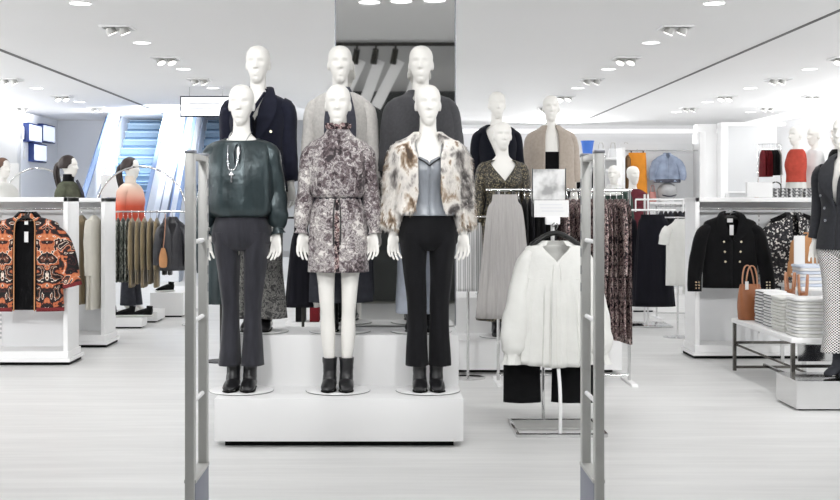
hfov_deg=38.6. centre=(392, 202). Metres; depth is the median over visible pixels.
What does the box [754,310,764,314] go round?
shirt
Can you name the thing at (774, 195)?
folded cloth
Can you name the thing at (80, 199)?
shelf
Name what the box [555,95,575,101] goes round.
recessed light
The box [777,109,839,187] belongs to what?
wall
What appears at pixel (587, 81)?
recessed light
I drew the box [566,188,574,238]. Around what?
dress
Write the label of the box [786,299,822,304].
shirt
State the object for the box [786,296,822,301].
shirt
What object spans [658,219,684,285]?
blouse
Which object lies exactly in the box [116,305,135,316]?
sneaker
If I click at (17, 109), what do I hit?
recessed light
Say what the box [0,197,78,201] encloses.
shelf
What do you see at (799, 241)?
sign card
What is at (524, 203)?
dress
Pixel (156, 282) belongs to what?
coat
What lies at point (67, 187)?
mannequin
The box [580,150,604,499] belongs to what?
security gate
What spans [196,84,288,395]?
mannequin
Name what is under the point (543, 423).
stand
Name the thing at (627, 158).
coat
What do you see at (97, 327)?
display unit
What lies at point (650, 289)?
dress
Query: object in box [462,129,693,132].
trim
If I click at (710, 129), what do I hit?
wall
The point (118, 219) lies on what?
skirt
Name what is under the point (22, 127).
card
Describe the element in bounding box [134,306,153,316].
sneaker
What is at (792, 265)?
shirt
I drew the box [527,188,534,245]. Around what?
dress
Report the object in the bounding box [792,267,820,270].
shirt
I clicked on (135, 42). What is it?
recessed light
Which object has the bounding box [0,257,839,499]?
floor
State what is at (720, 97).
recessed light
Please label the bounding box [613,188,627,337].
dress
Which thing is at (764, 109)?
recessed light
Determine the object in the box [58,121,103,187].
wall
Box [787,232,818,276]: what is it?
coat
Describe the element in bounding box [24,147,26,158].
card
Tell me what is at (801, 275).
shirt
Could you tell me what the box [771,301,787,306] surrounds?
shirt
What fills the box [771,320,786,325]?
shirt
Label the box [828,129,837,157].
mannequin
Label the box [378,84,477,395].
mannequin
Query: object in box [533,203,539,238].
dress
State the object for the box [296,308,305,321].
box
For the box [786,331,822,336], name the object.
shirt
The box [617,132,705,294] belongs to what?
display unit
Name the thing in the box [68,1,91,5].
recessed light
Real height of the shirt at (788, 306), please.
0.023 m
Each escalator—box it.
[82,112,186,223]
[160,117,219,281]
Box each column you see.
[334,0,455,328]
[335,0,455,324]
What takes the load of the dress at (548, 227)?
hanging from the clothes rack at (499, 383)
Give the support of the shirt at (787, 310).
on the shirt at (787, 313)
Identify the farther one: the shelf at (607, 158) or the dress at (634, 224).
the shelf at (607, 158)
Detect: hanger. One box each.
[16,210,32,221]
[529,222,579,245]
[725,210,738,219]
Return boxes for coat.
[127,218,135,287]
[134,210,140,283]
[140,210,147,287]
[146,210,153,283]
[153,210,159,287]
[196,224,221,304]
[625,149,630,188]
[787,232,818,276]
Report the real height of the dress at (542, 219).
0.789 m
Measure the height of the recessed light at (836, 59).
0.116 m
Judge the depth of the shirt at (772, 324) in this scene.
8.97 m
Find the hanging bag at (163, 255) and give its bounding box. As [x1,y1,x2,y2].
[159,214,166,267]
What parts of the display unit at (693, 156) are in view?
panel, hang rail, cap, panel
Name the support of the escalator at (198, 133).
on the floor
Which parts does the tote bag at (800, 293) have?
handle, handle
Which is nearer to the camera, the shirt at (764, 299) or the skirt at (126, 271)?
the shirt at (764, 299)
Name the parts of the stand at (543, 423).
frame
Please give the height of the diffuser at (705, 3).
0.008 m
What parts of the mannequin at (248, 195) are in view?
plate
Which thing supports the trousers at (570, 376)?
hanging from the stand at (543, 423)
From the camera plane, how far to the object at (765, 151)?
15.50 m
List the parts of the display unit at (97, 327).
hang rail, panel, panel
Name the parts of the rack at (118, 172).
rail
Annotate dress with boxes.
[522,188,528,245]
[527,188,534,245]
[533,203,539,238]
[540,217,545,240]
[546,225,550,240]
[557,216,569,240]
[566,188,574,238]
[570,192,579,241]
[591,205,592,256]
[604,188,613,334]
[604,204,608,301]
[608,188,617,340]
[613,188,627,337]
[618,188,631,344]
[632,208,675,306]
[632,218,636,289]
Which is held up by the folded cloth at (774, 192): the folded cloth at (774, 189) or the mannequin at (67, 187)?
the folded cloth at (774, 189)
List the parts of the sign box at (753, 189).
lamp arm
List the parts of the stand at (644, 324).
foot frame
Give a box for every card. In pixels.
[21,126,23,138]
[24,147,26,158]
[794,236,804,263]
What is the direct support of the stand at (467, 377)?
on the floor
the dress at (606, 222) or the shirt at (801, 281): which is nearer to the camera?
the dress at (606, 222)
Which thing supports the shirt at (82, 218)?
hanging from the display unit at (97, 327)
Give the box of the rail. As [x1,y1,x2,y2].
[757,144,781,185]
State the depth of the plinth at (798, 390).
8.08 m
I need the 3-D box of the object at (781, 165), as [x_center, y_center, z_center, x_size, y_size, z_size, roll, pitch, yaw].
[5.017,-0.569,15.595,0.034,0.419,0.262,0,0,-2]
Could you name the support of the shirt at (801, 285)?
on the display table
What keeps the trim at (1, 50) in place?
attached to the ceiling
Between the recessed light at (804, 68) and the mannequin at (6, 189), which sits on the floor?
the mannequin at (6, 189)
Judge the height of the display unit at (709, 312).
1.450 m
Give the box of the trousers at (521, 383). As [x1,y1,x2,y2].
[503,365,540,402]
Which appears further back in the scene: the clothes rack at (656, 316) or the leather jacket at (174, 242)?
the clothes rack at (656, 316)
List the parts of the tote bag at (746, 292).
handle, handle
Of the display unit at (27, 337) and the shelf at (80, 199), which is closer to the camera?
the display unit at (27, 337)
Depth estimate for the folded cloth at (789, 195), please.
15.23 m
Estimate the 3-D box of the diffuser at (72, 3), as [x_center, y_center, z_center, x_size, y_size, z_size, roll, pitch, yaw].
[-2.970,-1.895,11.400,0.200,0.008,0.200,0,0,0]
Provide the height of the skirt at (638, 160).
0.787 m
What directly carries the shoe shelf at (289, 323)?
on the floor
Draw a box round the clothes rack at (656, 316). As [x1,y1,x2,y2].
[651,204,684,319]
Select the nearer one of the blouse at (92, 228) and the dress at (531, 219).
the dress at (531, 219)
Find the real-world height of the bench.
0.438 m
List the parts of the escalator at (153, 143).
trim, handrail, balustrade, handrail, balustrade, deck trim, trim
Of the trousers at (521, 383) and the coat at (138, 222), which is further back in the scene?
the coat at (138, 222)
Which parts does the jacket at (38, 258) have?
trim, hem trim, trim, cuff trim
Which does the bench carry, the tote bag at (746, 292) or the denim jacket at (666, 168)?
the tote bag at (746, 292)
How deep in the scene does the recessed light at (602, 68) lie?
17.00 m
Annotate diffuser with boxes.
[70,2,90,4]
[704,2,724,4]
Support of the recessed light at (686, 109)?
in the ceiling
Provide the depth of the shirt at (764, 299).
9.31 m
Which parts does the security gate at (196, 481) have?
post, panel, post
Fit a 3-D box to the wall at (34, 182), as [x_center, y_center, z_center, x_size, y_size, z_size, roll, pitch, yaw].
[-7.830,-0.250,26.300,0.200,3.300,2.700,0,0,0]
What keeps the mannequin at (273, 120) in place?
on the display platform at (293, 364)
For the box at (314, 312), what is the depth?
9.52 m
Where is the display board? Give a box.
[7,163,18,192]
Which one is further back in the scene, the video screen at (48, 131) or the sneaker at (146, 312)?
the video screen at (48, 131)
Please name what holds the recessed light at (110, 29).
in the ceiling
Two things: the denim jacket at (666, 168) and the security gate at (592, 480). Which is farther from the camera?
the denim jacket at (666, 168)
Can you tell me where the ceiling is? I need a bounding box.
[0,0,839,125]
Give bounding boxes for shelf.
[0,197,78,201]
[79,198,115,201]
[285,320,320,326]
[605,157,616,159]
[650,202,684,203]
[685,197,810,201]
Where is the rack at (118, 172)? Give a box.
[97,166,184,325]
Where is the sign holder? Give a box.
[532,168,568,216]
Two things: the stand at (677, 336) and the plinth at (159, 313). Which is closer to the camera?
the stand at (677, 336)
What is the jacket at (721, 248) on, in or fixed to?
hanging from the hanger at (730, 215)
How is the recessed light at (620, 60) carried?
in the ceiling
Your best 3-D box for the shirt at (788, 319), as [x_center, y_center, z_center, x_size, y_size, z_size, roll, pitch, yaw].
[3.083,0.857,8.718,0.385,0.023,0.283,0,0,0]
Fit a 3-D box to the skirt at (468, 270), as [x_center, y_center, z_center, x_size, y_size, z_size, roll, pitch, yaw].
[0.602,0.403,9.561,0.250,0.599,0.098,0,0,0]
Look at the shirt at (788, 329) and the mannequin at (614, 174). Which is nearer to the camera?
the shirt at (788, 329)
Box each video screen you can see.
[23,123,41,143]
[28,143,46,162]
[37,123,54,143]
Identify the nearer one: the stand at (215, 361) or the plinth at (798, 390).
the plinth at (798, 390)
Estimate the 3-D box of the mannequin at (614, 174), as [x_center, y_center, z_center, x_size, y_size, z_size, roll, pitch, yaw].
[2.814,0.419,15.296,0.396,1.800,0.454,0,0,-26]
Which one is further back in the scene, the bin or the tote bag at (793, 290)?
the bin
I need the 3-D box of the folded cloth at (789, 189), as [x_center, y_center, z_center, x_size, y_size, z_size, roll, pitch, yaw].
[5.122,-0.170,15.312,0.172,0.039,0.162,0,0,0]
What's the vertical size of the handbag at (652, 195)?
0.257 m
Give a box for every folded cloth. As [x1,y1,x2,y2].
[773,188,787,190]
[773,191,787,193]
[773,194,787,196]
[787,194,801,196]
[788,188,802,190]
[788,191,802,193]
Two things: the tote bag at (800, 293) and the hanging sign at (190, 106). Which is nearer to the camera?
the tote bag at (800, 293)
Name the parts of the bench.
leg, leg, plate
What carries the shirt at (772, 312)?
on the shirt at (772, 315)
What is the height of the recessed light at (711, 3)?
0.008 m
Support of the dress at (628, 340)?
hanging from the clothes rack at (499, 383)
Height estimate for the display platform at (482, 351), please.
0.590 m
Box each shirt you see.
[79,206,86,304]
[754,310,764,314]
[754,316,764,320]
[755,289,786,293]
[762,298,771,302]
[763,292,794,296]
[771,295,796,299]
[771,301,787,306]
[771,304,786,309]
[771,308,786,312]
[771,311,785,315]
[771,314,786,319]
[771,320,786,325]
[771,323,786,328]
[772,298,787,303]
[772,317,786,322]
[772,326,787,331]
[785,324,822,330]
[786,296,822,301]
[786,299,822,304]
[786,305,822,310]
[786,309,822,314]
[786,312,822,317]
[786,315,822,320]
[786,321,822,327]
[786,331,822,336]
[787,302,822,307]
[787,318,822,323]
[787,328,822,333]
[791,264,819,267]
[791,273,820,276]
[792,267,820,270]
[792,270,820,273]
[792,276,821,280]
[796,280,821,283]
[796,283,821,286]
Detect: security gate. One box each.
[184,150,208,499]
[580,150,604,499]
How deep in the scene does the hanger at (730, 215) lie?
10.69 m
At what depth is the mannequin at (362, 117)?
7.48 m
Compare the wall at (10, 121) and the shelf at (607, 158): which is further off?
the wall at (10, 121)
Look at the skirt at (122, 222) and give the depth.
13.64 m
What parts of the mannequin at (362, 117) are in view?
plate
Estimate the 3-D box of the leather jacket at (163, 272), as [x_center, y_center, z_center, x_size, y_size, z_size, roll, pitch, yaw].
[-2.629,0.451,13.802,0.061,0.739,0.450,0,0,-10]
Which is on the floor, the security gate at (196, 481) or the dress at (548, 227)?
the security gate at (196, 481)
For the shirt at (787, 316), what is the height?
0.023 m
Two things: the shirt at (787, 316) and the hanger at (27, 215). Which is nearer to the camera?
the shirt at (787, 316)
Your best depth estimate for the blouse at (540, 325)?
7.24 m
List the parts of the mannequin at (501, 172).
plate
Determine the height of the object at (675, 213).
0.379 m
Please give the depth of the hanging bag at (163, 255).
13.31 m
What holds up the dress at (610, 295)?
hanging from the clothes rack at (499, 383)
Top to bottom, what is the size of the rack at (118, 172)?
1.831 m
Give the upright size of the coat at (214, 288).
0.936 m
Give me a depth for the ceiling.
15.46 m
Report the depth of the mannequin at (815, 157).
15.55 m
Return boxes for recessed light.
[0,78,23,84]
[11,107,32,111]
[50,95,73,101]
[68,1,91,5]
[86,107,107,111]
[98,25,136,35]
[132,41,150,43]
[150,56,180,65]
[186,78,211,84]
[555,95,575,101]
[579,78,604,84]
[600,68,615,69]
[611,56,641,65]
[641,41,659,43]
[657,25,694,35]
[679,107,700,111]
[702,1,725,5]
[713,95,737,101]
[757,107,778,111]
[763,78,791,84]
[800,95,825,101]
[801,68,817,69]
[826,56,839,65]
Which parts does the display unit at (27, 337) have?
hang rail, panel, panel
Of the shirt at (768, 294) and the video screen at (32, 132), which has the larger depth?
the video screen at (32, 132)
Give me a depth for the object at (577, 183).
13.18 m
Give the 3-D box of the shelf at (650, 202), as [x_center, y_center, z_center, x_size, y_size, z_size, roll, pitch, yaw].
[4.094,0.000,18.400,1.120,0.035,0.420,0,0,0]
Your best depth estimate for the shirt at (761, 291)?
9.57 m
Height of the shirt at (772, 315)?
0.023 m
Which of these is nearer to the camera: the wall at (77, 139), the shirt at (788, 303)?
the shirt at (788, 303)
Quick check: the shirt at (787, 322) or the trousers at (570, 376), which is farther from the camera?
the shirt at (787, 322)
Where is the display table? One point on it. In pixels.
(781, 285)
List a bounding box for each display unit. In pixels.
[0,197,83,364]
[79,198,119,346]
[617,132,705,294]
[681,197,822,358]
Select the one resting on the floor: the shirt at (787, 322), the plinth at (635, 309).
the plinth at (635, 309)
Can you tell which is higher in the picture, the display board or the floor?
the display board
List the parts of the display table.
leg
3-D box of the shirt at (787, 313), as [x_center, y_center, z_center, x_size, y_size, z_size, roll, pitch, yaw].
[3.075,0.811,8.721,0.385,0.023,0.283,0,0,0]
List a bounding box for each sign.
[101,175,117,197]
[180,87,228,116]
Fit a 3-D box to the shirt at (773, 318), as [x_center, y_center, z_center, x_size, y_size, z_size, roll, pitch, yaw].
[2.989,0.879,9.046,0.202,0.023,0.273,0,0,0]
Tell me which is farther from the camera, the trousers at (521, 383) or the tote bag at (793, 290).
the tote bag at (793, 290)
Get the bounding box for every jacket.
[0,212,81,311]
[152,210,184,270]
[162,210,166,274]
[648,153,686,182]
[687,211,774,291]
[758,212,810,287]
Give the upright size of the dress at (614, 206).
1.169 m
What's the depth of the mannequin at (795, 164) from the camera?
15.33 m
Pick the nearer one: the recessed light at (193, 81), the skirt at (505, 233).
the skirt at (505, 233)
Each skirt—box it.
[116,218,119,282]
[119,218,124,281]
[124,218,129,282]
[286,227,313,307]
[456,220,482,291]
[475,188,526,318]
[628,149,646,192]
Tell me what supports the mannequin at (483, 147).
on the display platform at (482, 351)
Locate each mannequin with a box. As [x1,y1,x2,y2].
[0,157,18,196]
[53,155,84,197]
[116,157,153,310]
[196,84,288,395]
[219,45,297,334]
[294,84,381,395]
[301,45,380,334]
[378,45,463,334]
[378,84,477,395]
[470,92,524,293]
[474,122,531,338]
[523,95,579,202]
[605,165,633,218]
[626,166,649,226]
[784,126,806,196]
[806,127,824,187]
[808,117,839,377]
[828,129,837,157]
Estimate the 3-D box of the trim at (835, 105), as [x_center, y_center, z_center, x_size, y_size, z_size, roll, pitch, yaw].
[8.360,-1.840,24.500,0.260,0.100,9.000,0,0,0]
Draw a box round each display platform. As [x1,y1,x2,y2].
[214,327,462,444]
[456,291,621,371]
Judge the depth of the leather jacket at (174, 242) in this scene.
13.45 m
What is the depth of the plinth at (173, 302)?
14.70 m
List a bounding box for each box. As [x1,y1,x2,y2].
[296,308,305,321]
[310,307,319,321]
[746,181,781,196]
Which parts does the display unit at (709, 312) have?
panel, hang rail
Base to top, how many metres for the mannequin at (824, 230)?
1.795 m
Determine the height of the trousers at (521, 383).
0.332 m
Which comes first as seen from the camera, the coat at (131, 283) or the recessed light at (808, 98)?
the coat at (131, 283)
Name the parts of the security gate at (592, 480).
post, panel, post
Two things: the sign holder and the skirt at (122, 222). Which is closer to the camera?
the sign holder
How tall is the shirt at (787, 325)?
0.023 m
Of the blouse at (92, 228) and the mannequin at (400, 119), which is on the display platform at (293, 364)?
the mannequin at (400, 119)
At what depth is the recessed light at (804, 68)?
17.00 m
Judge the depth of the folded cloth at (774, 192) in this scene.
15.23 m
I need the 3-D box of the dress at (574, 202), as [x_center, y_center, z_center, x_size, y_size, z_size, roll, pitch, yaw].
[1.408,0.466,9.341,0.045,1.169,0.485,0,0,-6]
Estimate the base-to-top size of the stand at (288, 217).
1.300 m
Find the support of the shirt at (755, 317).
on the shirt
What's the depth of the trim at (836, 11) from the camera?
15.31 m
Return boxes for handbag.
[608,142,616,156]
[649,185,655,201]
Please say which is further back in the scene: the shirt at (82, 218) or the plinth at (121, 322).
the plinth at (121, 322)
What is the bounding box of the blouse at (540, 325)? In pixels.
[500,241,612,368]
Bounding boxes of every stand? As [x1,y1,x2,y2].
[209,304,221,363]
[288,217,303,326]
[459,216,485,380]
[508,217,607,437]
[631,194,683,327]
[663,216,684,338]
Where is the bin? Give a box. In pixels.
[581,140,593,153]
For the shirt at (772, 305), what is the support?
on the shirt at (772, 309)
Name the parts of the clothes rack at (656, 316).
rail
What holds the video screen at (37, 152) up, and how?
attached to the wall at (34, 182)
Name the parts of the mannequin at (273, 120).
plate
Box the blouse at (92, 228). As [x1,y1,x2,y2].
[83,206,100,309]
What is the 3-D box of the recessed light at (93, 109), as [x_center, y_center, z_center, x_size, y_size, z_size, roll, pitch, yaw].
[-5.880,-1.859,23.850,0.342,0.113,0.342,0,0,0]
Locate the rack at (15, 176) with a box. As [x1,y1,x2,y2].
[9,167,62,182]
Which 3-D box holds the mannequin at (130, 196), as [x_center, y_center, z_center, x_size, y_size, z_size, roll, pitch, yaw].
[-3.076,0.359,14.274,0.553,1.819,0.384,0,0,-34]
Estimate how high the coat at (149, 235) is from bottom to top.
0.839 m
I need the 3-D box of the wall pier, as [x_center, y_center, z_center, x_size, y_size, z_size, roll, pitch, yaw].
[7.200,-0.080,24.200,1.020,2.960,0.200,0,0,0]
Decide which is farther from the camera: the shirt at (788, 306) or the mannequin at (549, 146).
the mannequin at (549, 146)
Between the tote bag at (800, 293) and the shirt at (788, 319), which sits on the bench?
the tote bag at (800, 293)
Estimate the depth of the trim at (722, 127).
23.97 m
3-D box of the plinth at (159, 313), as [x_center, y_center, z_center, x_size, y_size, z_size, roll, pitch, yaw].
[-3.093,1.335,14.260,0.677,0.130,0.480,0,0,0]
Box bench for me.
[731,318,832,371]
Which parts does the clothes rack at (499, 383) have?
out arm, rail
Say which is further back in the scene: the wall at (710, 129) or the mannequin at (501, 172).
the wall at (710, 129)
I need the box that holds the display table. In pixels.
[778,283,821,370]
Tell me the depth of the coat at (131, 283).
13.57 m
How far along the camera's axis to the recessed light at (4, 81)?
18.35 m
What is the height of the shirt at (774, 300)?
0.023 m
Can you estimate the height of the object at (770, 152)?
0.439 m
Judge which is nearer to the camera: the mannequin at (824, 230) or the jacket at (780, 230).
the mannequin at (824, 230)
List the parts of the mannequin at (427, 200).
plate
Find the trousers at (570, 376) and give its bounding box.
[551,365,592,402]
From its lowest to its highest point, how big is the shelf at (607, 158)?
0.040 m
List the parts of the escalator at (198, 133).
trim, handrail, balustrade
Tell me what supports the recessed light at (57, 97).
in the ceiling
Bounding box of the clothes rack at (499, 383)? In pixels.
[486,189,637,386]
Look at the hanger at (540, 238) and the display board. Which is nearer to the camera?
the hanger at (540, 238)
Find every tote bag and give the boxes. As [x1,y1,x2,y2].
[737,265,760,319]
[784,272,796,294]
[797,274,810,295]
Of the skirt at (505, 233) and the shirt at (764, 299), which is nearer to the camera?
the skirt at (505, 233)
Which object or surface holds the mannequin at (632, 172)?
on the floor
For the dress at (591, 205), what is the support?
hanging from the clothes rack at (499, 383)
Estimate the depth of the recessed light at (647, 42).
14.16 m
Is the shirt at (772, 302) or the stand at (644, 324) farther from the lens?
the stand at (644, 324)
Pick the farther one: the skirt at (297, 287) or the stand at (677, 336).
the stand at (677, 336)
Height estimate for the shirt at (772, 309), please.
0.023 m
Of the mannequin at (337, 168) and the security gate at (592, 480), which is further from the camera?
the mannequin at (337, 168)
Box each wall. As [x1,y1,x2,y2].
[0,111,20,196]
[21,112,57,196]
[57,120,308,250]
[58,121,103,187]
[462,126,693,156]
[694,124,716,196]
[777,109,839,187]
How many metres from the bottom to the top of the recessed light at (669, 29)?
0.113 m
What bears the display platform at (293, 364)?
on the floor
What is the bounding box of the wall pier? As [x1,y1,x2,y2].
[728,126,776,196]
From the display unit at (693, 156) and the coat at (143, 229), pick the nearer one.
the coat at (143, 229)
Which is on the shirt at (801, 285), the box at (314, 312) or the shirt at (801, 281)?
the shirt at (801, 281)
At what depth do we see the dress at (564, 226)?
9.18 m
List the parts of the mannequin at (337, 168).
tie cord, plate, tie cord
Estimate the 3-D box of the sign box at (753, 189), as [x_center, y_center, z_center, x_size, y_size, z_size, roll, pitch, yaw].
[3.401,-0.126,11.000,0.326,0.144,0.050,0,0,0]
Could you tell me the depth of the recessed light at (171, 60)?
15.66 m
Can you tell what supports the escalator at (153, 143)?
on the floor
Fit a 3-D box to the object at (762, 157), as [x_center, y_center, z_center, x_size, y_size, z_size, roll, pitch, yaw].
[4.804,-0.559,15.596,0.036,0.439,0.261,0,0,-1]
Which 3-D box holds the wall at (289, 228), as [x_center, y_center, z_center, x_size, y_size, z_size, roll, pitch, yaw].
[-5.500,-1.800,35.000,11.000,6.400,0.200,0,0,0]
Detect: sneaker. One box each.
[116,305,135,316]
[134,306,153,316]
[155,281,174,291]
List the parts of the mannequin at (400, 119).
plate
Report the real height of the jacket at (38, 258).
0.850 m
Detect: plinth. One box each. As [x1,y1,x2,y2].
[116,308,164,322]
[116,317,146,327]
[150,286,197,316]
[632,306,655,311]
[776,372,839,409]
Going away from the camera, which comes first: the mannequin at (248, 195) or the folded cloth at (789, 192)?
the mannequin at (248, 195)
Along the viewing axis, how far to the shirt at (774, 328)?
8.97 m
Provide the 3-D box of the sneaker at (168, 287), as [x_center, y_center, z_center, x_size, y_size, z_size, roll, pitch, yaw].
[-2.822,1.036,14.847,0.251,0.125,0.092,0,0,-40]
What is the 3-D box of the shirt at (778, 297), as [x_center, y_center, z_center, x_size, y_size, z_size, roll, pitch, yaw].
[2.983,0.714,9.055,0.202,0.023,0.273,0,0,0]
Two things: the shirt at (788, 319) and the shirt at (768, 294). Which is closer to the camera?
the shirt at (788, 319)
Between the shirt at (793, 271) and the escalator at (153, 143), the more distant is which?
the escalator at (153, 143)
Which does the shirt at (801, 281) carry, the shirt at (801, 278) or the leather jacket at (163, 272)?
the shirt at (801, 278)
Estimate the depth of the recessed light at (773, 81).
18.35 m
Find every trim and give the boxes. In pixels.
[0,49,163,113]
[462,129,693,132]
[588,9,839,118]
[717,122,785,196]
[748,100,839,121]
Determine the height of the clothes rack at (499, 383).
1.512 m
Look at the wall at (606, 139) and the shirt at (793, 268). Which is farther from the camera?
the wall at (606, 139)
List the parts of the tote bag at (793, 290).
handle, handle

